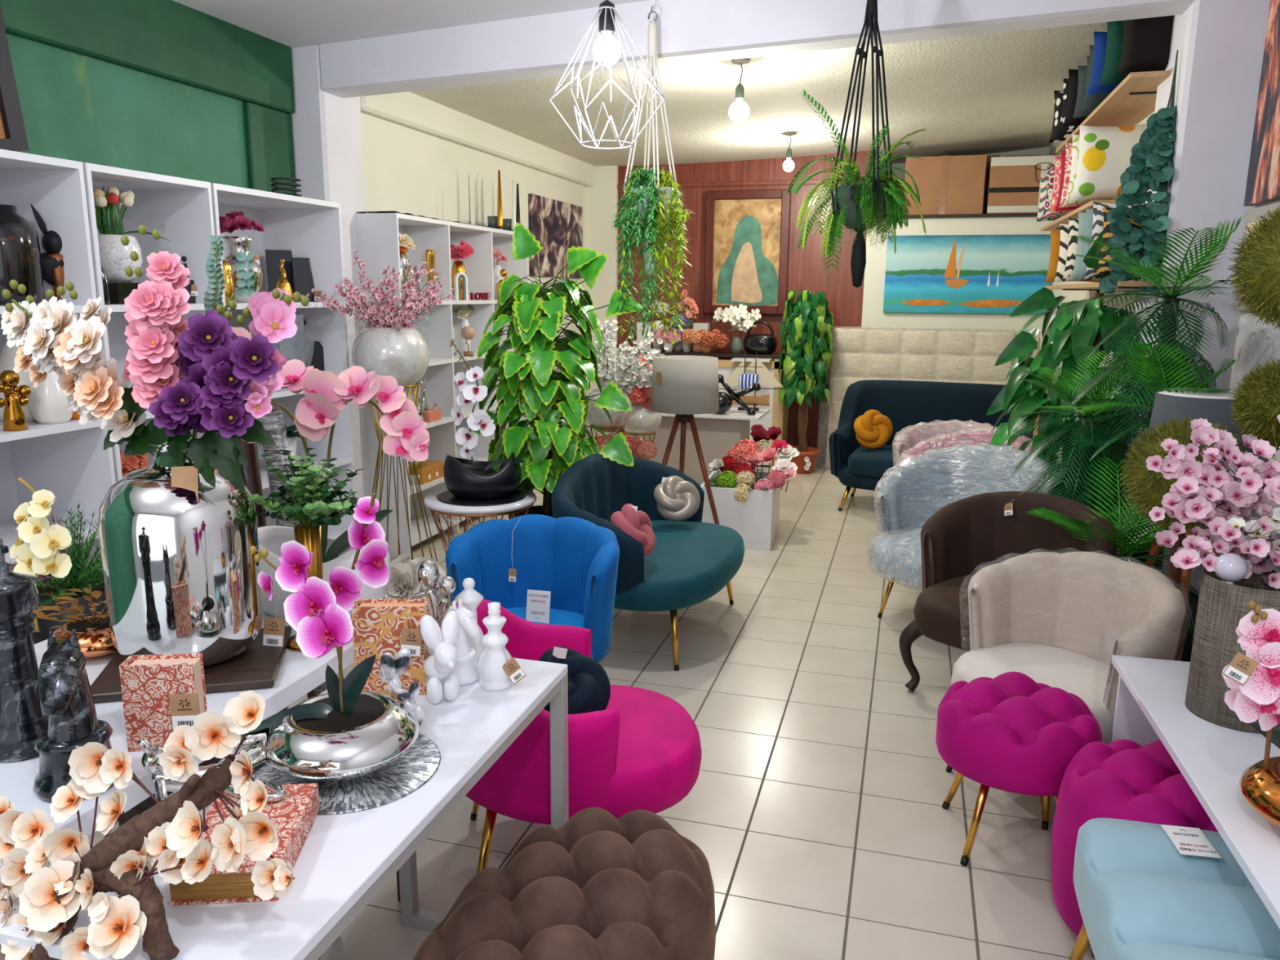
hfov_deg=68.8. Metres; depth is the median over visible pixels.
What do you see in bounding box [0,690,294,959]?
blossoms
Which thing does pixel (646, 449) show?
bunch
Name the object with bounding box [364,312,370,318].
flower
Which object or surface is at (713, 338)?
bunch
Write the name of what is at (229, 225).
flower
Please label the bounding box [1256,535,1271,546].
flower
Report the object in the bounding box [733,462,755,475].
flower
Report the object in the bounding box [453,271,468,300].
ornament
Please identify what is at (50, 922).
flower
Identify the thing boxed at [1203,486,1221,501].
flower
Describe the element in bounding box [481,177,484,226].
candlestick
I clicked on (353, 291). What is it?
flower
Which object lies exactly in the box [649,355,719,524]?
floor lamp
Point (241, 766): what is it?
flower
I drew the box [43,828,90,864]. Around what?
flower
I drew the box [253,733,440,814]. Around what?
placemat
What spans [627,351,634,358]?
flower
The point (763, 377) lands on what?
model ship
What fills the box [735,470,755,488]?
flower
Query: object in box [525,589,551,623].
paper sign
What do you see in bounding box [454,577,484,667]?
bishop
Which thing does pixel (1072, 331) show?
artificial tree
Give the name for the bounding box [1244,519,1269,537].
flower
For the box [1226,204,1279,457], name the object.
topiary ball
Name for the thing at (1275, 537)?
flower
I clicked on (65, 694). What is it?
knight
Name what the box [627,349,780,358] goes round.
countertop
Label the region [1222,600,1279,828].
potted orchid
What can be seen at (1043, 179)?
cushion
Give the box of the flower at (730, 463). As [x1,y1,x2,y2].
[720,455,737,472]
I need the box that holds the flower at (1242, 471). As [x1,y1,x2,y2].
[1235,466,1253,478]
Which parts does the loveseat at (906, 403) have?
leg, leg, seat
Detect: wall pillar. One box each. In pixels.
[290,44,370,499]
[1116,0,1270,589]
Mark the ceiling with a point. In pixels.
(989, 93)
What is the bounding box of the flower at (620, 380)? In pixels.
[617,377,622,384]
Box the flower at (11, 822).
[0,810,24,844]
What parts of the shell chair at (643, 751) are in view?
leg, leg, backrest, seat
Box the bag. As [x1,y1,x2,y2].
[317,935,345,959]
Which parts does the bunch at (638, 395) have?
flower, flower, flower, flower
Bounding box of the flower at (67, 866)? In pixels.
[53,852,81,895]
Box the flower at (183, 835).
[164,800,208,857]
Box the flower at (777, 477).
[767,469,786,490]
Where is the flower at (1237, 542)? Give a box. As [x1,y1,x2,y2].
[1229,532,1244,547]
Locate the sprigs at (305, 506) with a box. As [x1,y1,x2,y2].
[251,448,364,528]
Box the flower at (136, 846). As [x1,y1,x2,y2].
[125,835,147,879]
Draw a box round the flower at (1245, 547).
[1240,539,1250,553]
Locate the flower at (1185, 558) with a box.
[1173,548,1201,569]
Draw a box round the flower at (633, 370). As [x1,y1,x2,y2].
[631,366,637,373]
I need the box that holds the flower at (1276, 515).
[1272,506,1279,520]
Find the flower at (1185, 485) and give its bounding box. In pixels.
[1175,475,1199,494]
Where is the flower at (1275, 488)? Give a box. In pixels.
[1271,484,1279,504]
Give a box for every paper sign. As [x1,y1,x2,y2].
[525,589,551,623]
[1160,824,1221,858]
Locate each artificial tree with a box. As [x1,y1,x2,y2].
[473,222,642,519]
[986,231,1135,528]
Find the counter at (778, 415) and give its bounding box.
[626,349,788,467]
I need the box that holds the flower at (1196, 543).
[1189,536,1213,552]
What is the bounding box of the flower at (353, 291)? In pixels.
[351,289,355,295]
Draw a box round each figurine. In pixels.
[0,369,31,431]
[30,204,64,302]
[181,256,198,303]
[222,256,235,302]
[275,258,295,302]
[411,560,457,626]
[419,610,460,704]
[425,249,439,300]
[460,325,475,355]
[496,268,507,299]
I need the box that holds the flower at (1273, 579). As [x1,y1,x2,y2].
[1268,572,1279,588]
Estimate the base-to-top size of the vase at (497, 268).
0.260 m
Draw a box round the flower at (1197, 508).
[1184,495,1212,519]
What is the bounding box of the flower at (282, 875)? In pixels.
[272,862,293,890]
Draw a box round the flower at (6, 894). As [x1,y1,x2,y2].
[0,888,16,925]
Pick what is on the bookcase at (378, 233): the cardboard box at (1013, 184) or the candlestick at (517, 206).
the candlestick at (517, 206)
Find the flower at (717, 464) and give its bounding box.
[708,457,724,484]
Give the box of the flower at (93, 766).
[67,742,116,793]
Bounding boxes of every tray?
[90,626,291,702]
[436,489,525,506]
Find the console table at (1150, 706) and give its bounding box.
[1111,654,1279,928]
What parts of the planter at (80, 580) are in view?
pot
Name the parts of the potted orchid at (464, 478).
flower, flower, stem, flower, flower, flower, flower, flower, flower, pot, flower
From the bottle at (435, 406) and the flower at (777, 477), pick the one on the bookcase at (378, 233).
the bottle at (435, 406)
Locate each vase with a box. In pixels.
[0,204,44,305]
[0,338,36,422]
[29,368,73,423]
[97,234,142,304]
[97,437,262,667]
[222,236,263,302]
[249,313,306,387]
[262,523,335,652]
[351,325,429,391]
[400,251,411,297]
[451,261,466,299]
[459,318,471,353]
[493,265,503,299]
[586,388,631,432]
[622,402,662,438]
[652,320,664,351]
[663,342,673,352]
[673,337,682,351]
[681,329,691,351]
[700,344,711,353]
[730,337,742,353]
[743,320,777,354]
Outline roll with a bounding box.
[816,400,827,465]
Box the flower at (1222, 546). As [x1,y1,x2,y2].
[1212,539,1229,553]
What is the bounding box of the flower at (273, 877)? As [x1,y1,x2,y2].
[250,857,293,900]
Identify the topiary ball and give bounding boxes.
[1118,415,1251,590]
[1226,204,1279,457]
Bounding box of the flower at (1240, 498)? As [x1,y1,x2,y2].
[1226,484,1253,506]
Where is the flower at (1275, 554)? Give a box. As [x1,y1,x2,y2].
[1273,542,1279,557]
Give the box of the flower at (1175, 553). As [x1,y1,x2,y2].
[1169,552,1179,567]
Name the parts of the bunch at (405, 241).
flower, flower, flower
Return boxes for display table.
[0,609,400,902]
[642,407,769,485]
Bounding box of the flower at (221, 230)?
[219,227,226,233]
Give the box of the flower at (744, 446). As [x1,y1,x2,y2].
[732,439,759,467]
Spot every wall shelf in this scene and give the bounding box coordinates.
[1040,200,1142,231]
[1044,280,1155,293]
[1056,70,1170,152]
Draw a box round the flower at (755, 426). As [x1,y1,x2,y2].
[750,424,764,471]
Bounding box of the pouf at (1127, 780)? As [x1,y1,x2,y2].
[1051,739,1217,958]
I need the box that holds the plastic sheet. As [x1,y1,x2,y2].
[358,210,511,231]
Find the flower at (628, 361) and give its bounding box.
[626,357,632,364]
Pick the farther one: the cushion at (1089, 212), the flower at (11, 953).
the cushion at (1089, 212)
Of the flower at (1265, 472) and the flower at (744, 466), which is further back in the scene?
the flower at (744, 466)
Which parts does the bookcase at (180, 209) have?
panel, panel, panel, shelf, shelf, panel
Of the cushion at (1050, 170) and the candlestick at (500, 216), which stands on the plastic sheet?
the candlestick at (500, 216)
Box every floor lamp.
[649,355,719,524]
[1145,390,1254,661]
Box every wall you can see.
[5,32,249,188]
[360,111,588,439]
[587,165,617,437]
[861,216,1053,375]
[875,146,1049,214]
[1048,111,1154,364]
[1195,199,1279,591]
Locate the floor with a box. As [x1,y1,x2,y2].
[11,450,1095,959]
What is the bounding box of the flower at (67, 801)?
[49,781,84,822]
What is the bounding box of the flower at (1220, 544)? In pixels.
[1214,536,1235,551]
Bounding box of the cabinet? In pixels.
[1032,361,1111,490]
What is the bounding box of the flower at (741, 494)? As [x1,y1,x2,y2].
[733,484,751,503]
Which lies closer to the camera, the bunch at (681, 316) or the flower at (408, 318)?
the flower at (408, 318)
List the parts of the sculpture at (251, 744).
arm, handle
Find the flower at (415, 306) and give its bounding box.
[412,302,417,308]
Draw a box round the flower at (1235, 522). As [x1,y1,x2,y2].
[1226,517,1245,528]
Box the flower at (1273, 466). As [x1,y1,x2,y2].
[1266,457,1279,472]
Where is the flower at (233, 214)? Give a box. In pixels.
[225,210,244,217]
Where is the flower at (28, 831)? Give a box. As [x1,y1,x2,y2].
[10,808,54,857]
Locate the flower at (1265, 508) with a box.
[1259,502,1274,516]
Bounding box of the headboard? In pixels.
[1010,330,1044,373]
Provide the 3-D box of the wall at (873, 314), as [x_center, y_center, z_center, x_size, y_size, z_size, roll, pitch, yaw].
[3.176,-1.392,9.453,1.790,2.390,1.100,4,12,16]
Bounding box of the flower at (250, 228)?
[239,226,252,231]
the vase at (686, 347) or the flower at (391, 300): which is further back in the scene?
the vase at (686, 347)
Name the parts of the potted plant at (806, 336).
pot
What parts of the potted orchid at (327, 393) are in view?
flower, flower, flower, flower, pot, stem, flower, flower, flower, flower, flower, flower, flower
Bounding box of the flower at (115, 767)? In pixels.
[97,748,133,789]
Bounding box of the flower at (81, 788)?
[70,777,102,799]
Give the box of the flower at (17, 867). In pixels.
[0,848,32,897]
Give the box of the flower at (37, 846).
[23,831,51,873]
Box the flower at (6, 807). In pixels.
[0,795,14,814]
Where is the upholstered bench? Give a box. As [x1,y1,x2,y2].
[1068,817,1279,959]
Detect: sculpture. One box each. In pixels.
[137,727,287,802]
[310,340,324,370]
[718,373,760,415]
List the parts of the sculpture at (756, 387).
arm, arm, arm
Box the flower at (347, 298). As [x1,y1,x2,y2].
[344,295,351,301]
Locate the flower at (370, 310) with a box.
[367,308,373,313]
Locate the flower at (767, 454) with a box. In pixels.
[757,446,777,475]
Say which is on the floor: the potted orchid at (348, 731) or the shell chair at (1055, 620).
the shell chair at (1055, 620)
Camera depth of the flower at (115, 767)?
1.32 m
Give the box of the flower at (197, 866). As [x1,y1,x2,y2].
[180,839,217,884]
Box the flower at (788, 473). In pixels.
[782,466,796,492]
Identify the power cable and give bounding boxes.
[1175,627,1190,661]
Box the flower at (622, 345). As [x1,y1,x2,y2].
[618,342,626,348]
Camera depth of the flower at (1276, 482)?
2.24 m
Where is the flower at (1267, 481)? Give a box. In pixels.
[1263,477,1279,485]
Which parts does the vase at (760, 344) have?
handle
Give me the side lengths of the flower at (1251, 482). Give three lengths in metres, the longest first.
0.052 x 0.052 x 0.024 m
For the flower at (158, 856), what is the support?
on the blossoms
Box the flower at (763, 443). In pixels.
[756,439,773,478]
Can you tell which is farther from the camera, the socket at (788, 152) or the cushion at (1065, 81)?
the socket at (788, 152)
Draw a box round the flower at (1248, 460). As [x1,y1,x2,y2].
[1239,453,1259,466]
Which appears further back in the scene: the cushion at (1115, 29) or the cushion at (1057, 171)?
the cushion at (1057, 171)
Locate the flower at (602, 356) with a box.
[599,352,605,359]
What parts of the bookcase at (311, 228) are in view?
panel, panel, panel, shelf, cable coil, shelf, shelf, panel, shelf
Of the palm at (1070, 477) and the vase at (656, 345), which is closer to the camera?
the palm at (1070, 477)
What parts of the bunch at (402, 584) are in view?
flower, flower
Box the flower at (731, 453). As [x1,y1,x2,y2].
[726,446,742,463]
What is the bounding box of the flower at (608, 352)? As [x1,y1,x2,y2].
[604,350,611,355]
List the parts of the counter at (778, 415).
panel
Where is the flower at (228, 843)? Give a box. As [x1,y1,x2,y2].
[209,817,245,872]
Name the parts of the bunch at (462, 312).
flower, flower, flower, flower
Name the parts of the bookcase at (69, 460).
panel, panel, shelf, shelf, shelf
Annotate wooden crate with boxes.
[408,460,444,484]
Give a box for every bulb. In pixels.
[728,57,750,123]
[782,131,796,171]
[1213,552,1248,584]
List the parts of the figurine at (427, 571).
arm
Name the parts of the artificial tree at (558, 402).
pot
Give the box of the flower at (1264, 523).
[1258,516,1275,532]
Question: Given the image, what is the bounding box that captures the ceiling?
[172,0,1106,166]
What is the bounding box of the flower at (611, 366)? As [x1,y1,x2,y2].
[608,364,614,368]
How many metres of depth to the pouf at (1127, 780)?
2.40 m
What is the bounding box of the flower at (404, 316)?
[401,314,407,319]
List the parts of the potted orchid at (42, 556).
flower, flower, flower, stem, flower, flower, flower, flower, pot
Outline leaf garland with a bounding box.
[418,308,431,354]
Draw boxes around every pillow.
[537,646,610,714]
[610,503,655,556]
[653,475,700,520]
[853,409,893,448]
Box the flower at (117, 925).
[86,894,146,959]
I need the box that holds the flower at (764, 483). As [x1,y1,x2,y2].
[753,478,773,490]
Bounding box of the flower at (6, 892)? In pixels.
[0,884,13,899]
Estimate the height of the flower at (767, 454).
0.285 m
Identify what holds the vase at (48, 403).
on the bookcase at (69, 460)
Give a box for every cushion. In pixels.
[1035,176,1062,222]
[1042,166,1069,217]
[1044,230,1098,283]
[1048,90,1074,142]
[1048,155,1075,214]
[1048,305,1106,343]
[1053,223,1099,282]
[1055,150,1081,211]
[1057,78,1079,133]
[1058,142,1087,208]
[1062,69,1088,127]
[1062,217,1129,281]
[1064,134,1115,204]
[1071,123,1146,200]
[1071,212,1134,280]
[1072,65,1095,118]
[1078,208,1102,279]
[1081,55,1102,110]
[1083,44,1111,103]
[1084,201,1146,279]
[1087,31,1120,95]
[1094,207,1143,278]
[1099,20,1128,85]
[1117,15,1173,75]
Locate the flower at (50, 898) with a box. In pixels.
[18,860,79,932]
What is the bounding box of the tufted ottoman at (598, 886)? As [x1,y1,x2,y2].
[412,807,715,959]
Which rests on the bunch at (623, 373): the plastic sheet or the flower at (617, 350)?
the flower at (617, 350)
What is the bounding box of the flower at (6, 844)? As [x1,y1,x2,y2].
[0,836,14,863]
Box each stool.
[935,671,1102,866]
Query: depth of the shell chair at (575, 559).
3.69 m
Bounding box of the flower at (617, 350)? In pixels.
[614,347,620,353]
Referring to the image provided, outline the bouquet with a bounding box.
[0,224,309,491]
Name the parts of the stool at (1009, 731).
leg, leg, seat, leg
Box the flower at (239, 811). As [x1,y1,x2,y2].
[228,799,248,820]
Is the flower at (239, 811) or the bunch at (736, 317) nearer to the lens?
the flower at (239, 811)
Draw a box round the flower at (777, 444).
[771,440,787,452]
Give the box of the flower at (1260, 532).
[1255,517,1277,536]
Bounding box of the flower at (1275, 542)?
[1272,539,1279,553]
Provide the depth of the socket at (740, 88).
5.34 m
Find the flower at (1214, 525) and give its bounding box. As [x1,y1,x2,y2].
[1207,516,1226,535]
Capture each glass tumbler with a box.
[487,216,497,228]
[502,218,512,231]
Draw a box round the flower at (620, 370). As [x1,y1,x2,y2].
[616,366,622,373]
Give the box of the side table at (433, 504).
[423,488,537,608]
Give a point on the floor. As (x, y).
(814, 809)
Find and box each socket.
[598,0,614,34]
[734,84,743,99]
[786,147,791,158]
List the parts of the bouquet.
flower, flower, flower, flower, flower, flower, flower, flower, flower, flower, flower, flower, flower, flower, flower, flower, flower, flower, flower, flower, flower, flower, flower, flower, flower, flower, flower, flower, flower, flower, flower, flower, flower, flower, flower, flower, flower, flower, flower, flower, flower, flower, flower, flower, flower, flower, flower, flower, flower, flower, flower, flower, flower, flower, flower, flower, flower, flower, flower, flower, flower, flower, flower, flower, flower, flower, flower, flower, flower, flower, flower, flower, flower, flower, flower, flower, flower, flower, flower, flower, flower, flower, flower, flower, flower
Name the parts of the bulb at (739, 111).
bulb, cord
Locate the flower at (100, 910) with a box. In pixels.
[87,892,111,923]
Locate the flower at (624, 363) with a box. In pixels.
[620,360,628,368]
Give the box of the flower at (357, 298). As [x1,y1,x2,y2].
[354,295,360,302]
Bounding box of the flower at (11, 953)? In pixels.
[0,913,35,959]
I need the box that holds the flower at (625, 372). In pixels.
[622,368,627,376]
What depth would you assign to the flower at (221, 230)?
4.41 m
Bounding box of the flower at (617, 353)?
[615,351,620,357]
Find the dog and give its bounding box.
[379,647,423,726]
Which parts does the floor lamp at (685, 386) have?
leg, leg, lamp shade, leg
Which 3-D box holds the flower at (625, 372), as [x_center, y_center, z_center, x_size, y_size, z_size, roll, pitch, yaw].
[-0.090,-0.650,5.660,0.041,0.043,0.020,26,9,28]
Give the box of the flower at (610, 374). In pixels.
[606,371,613,378]
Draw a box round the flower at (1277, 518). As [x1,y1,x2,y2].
[1275,516,1279,533]
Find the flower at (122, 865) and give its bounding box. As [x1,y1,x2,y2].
[109,853,154,879]
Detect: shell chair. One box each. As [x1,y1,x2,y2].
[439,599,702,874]
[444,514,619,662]
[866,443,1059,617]
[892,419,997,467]
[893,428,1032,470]
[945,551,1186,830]
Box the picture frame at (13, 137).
[0,4,29,151]
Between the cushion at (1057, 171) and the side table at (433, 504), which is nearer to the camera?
the side table at (433, 504)
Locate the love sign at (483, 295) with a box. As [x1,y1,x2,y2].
[470,292,489,300]
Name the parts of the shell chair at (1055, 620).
seat, leg, backrest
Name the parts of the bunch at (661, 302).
flower, flower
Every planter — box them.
[5,501,107,644]
[610,5,693,345]
[700,469,780,551]
[786,0,927,289]
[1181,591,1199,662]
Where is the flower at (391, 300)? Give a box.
[388,297,394,303]
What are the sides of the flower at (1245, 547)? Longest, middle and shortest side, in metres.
0.042 x 0.040 x 0.020 m
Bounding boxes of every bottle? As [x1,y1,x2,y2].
[99,255,110,304]
[416,395,424,421]
[420,378,429,411]
[431,402,438,408]
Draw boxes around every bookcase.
[0,149,115,582]
[82,162,218,482]
[210,177,355,538]
[355,213,529,558]
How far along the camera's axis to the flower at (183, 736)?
1.28 m
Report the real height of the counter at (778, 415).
1.085 m
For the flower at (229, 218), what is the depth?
4.30 m
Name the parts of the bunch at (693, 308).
flower, flower, flower, flower, flower, flower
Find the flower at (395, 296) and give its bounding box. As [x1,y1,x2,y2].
[393,294,399,299]
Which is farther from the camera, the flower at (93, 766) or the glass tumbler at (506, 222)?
the glass tumbler at (506, 222)
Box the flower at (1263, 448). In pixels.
[1251,439,1275,458]
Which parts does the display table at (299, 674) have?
leg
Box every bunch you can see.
[93,186,170,241]
[218,210,263,233]
[301,249,454,329]
[381,554,445,599]
[399,232,415,253]
[450,240,474,261]
[452,304,475,319]
[493,248,508,265]
[591,319,668,394]
[593,432,657,459]
[625,353,653,408]
[650,300,670,320]
[653,327,684,343]
[666,312,693,337]
[676,289,698,328]
[681,328,728,352]
[712,303,761,339]
[1146,414,1279,588]
[1182,446,1279,573]
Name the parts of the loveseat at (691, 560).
backrest, leg, seat, leg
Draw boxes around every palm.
[1004,350,1149,524]
[1025,456,1204,635]
[1048,214,1245,562]
[1068,339,1237,570]
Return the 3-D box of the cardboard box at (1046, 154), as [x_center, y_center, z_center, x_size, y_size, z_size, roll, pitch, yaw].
[3.780,-2.863,9.205,0.440,0.581,0.482,4,12,16]
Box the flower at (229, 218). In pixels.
[222,213,236,223]
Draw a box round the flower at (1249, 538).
[1247,534,1254,546]
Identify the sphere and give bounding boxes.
[715,391,732,413]
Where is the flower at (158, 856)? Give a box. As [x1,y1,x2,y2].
[145,822,180,870]
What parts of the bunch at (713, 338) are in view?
flower, flower, flower, flower, flower, flower, flower, flower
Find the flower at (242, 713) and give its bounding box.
[222,690,265,733]
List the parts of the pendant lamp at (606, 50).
bulb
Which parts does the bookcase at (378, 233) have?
panel, panel, shelf, shelf, shelf, panel, shelf, shelf, panel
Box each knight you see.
[32,629,114,803]
[444,598,480,686]
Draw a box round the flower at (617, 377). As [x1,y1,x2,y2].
[613,373,620,381]
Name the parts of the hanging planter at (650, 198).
cord, cord, pot, cord, cord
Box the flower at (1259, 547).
[1249,537,1270,557]
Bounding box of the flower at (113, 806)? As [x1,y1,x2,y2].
[95,789,127,835]
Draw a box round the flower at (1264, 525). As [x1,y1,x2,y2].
[1257,515,1274,531]
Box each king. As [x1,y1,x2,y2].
[0,538,48,763]
[477,601,526,691]
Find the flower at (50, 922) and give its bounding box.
[34,906,66,946]
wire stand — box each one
[368,382,438,563]
[589,424,625,437]
[624,431,656,460]
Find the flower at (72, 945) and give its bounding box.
[59,926,89,959]
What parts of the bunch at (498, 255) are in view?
flower, flower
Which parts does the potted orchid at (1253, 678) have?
flower, flower, flower, flower, flower, flower, pot, stem, flower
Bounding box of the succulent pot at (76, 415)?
[71,409,81,419]
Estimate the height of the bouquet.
0.590 m
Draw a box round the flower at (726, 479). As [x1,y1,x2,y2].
[716,470,737,488]
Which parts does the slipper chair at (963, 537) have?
leg, seat, backrest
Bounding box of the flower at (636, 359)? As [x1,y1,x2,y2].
[634,357,640,362]
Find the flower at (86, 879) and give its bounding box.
[74,867,98,910]
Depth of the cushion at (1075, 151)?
5.43 m
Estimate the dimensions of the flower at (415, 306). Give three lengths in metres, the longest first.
0.030 x 0.030 x 0.014 m
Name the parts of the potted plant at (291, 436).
pot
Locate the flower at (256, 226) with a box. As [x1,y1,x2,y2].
[250,219,263,231]
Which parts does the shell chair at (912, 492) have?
leg, seat, backrest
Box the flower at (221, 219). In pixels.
[218,216,225,228]
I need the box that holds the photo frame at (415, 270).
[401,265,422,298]
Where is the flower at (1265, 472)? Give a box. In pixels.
[1258,464,1279,481]
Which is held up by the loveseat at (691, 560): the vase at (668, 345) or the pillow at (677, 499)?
the pillow at (677, 499)
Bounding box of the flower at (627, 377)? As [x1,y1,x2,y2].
[624,373,631,381]
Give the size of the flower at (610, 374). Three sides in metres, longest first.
0.045 x 0.042 x 0.021 m
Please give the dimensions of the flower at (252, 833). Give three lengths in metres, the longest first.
0.067 x 0.063 x 0.036 m
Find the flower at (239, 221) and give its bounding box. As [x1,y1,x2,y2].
[233,215,251,229]
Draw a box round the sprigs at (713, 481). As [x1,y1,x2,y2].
[709,469,768,491]
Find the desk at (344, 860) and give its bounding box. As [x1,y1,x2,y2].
[0,657,568,959]
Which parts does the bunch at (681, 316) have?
flower, flower, flower, flower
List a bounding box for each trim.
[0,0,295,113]
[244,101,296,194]
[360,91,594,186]
[617,178,866,188]
[885,213,1037,218]
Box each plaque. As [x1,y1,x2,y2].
[265,249,293,293]
[291,257,322,302]
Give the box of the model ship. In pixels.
[719,351,784,410]
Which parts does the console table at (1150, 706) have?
panel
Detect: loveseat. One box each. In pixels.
[551,453,744,671]
[828,379,1034,511]
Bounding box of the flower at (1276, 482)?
[1272,478,1279,491]
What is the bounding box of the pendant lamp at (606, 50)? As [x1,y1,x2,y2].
[549,0,665,149]
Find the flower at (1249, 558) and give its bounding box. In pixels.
[1242,553,1258,564]
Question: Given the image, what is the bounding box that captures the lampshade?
[1184,567,1279,733]
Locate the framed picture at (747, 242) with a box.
[703,189,791,315]
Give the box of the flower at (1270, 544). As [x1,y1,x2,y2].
[1266,542,1273,555]
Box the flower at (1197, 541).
[1182,534,1202,552]
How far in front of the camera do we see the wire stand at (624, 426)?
5.86 m
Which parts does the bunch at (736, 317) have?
flower, flower, flower, flower, flower, flower, flower, flower, flower, flower, flower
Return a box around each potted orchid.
[9,476,117,658]
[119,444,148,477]
[231,327,430,618]
[240,492,419,782]
[442,338,524,500]
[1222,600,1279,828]
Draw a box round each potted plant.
[280,422,309,469]
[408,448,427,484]
[777,288,833,473]
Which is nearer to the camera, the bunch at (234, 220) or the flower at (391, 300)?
the bunch at (234, 220)
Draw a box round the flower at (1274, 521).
[1267,512,1279,529]
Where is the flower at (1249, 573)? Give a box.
[1243,559,1252,578]
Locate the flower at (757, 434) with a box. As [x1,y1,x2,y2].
[750,427,769,480]
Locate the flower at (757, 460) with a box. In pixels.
[744,451,762,467]
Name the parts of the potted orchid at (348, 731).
flower, flower, flower, stem, flower, pot, flower, flower, flower, flower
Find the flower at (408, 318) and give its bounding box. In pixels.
[405,315,412,321]
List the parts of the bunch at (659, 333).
flower, flower, flower, flower, flower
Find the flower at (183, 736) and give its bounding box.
[162,724,199,762]
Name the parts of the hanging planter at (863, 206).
cord, cord, pot, cord, cord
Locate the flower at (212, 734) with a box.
[184,711,240,760]
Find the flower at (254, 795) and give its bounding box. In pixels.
[240,778,267,815]
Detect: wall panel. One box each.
[617,150,872,450]
[823,326,1013,469]
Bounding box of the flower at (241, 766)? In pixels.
[229,750,255,794]
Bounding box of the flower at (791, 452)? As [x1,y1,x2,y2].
[777,444,799,460]
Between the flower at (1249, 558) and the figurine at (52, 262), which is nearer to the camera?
the flower at (1249, 558)
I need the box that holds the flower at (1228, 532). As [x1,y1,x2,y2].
[1217,521,1241,541]
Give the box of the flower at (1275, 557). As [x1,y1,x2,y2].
[1270,551,1279,565]
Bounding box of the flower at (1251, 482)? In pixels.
[1240,472,1262,493]
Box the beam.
[319,0,1195,97]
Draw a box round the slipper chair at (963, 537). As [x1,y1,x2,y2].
[898,489,1117,692]
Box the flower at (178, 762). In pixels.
[159,745,198,782]
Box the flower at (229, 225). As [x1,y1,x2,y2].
[222,218,239,233]
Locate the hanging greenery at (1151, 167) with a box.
[1098,49,1177,302]
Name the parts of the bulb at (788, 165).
bulb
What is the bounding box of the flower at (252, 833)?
[230,811,279,861]
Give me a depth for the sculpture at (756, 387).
7.15 m
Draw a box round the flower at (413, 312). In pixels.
[410,309,416,315]
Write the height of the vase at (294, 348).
0.365 m
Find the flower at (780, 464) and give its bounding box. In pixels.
[772,457,797,489]
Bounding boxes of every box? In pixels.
[119,653,207,751]
[351,599,429,694]
[424,408,441,422]
[636,321,653,349]
[692,323,709,351]
[902,154,986,214]
[982,155,999,213]
[983,155,1061,213]
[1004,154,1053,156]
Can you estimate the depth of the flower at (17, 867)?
1.34 m
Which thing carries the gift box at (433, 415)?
on the bookcase at (378, 233)
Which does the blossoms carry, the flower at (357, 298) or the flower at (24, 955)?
the flower at (24, 955)
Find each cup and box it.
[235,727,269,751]
[1035,162,1053,182]
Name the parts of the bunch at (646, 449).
flower, flower, flower, flower, flower, flower, flower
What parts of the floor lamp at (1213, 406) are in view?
leg, leg, lamp shade, leg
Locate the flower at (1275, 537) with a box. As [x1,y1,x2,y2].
[1271,534,1279,550]
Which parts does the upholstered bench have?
leg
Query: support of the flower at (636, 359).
on the bunch at (623, 373)
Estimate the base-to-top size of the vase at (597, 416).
0.260 m
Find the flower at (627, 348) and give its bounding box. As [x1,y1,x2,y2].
[624,346,631,351]
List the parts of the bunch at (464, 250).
flower, flower, flower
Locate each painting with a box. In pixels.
[528,193,582,278]
[883,234,1050,315]
[1244,0,1279,206]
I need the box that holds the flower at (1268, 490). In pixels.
[1263,480,1274,500]
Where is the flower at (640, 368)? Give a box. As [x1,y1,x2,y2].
[636,366,643,372]
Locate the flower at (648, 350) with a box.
[644,346,652,354]
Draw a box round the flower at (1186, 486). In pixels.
[1173,475,1199,497]
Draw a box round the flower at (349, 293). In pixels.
[346,290,351,297]
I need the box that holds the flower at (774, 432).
[766,426,782,470]
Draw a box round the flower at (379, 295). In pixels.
[375,292,382,299]
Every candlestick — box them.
[468,174,471,223]
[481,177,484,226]
[497,169,502,228]
[511,179,515,231]
[515,183,520,223]
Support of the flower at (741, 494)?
in the planter at (756, 520)
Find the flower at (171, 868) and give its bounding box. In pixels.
[156,848,186,884]
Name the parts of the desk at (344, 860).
leg, leg, foot rail, leg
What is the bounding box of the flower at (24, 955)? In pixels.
[21,951,31,959]
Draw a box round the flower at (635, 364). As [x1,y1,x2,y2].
[631,362,638,368]
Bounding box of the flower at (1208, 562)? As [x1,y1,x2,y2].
[1201,554,1218,571]
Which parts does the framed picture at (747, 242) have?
frame, frame, frame, frame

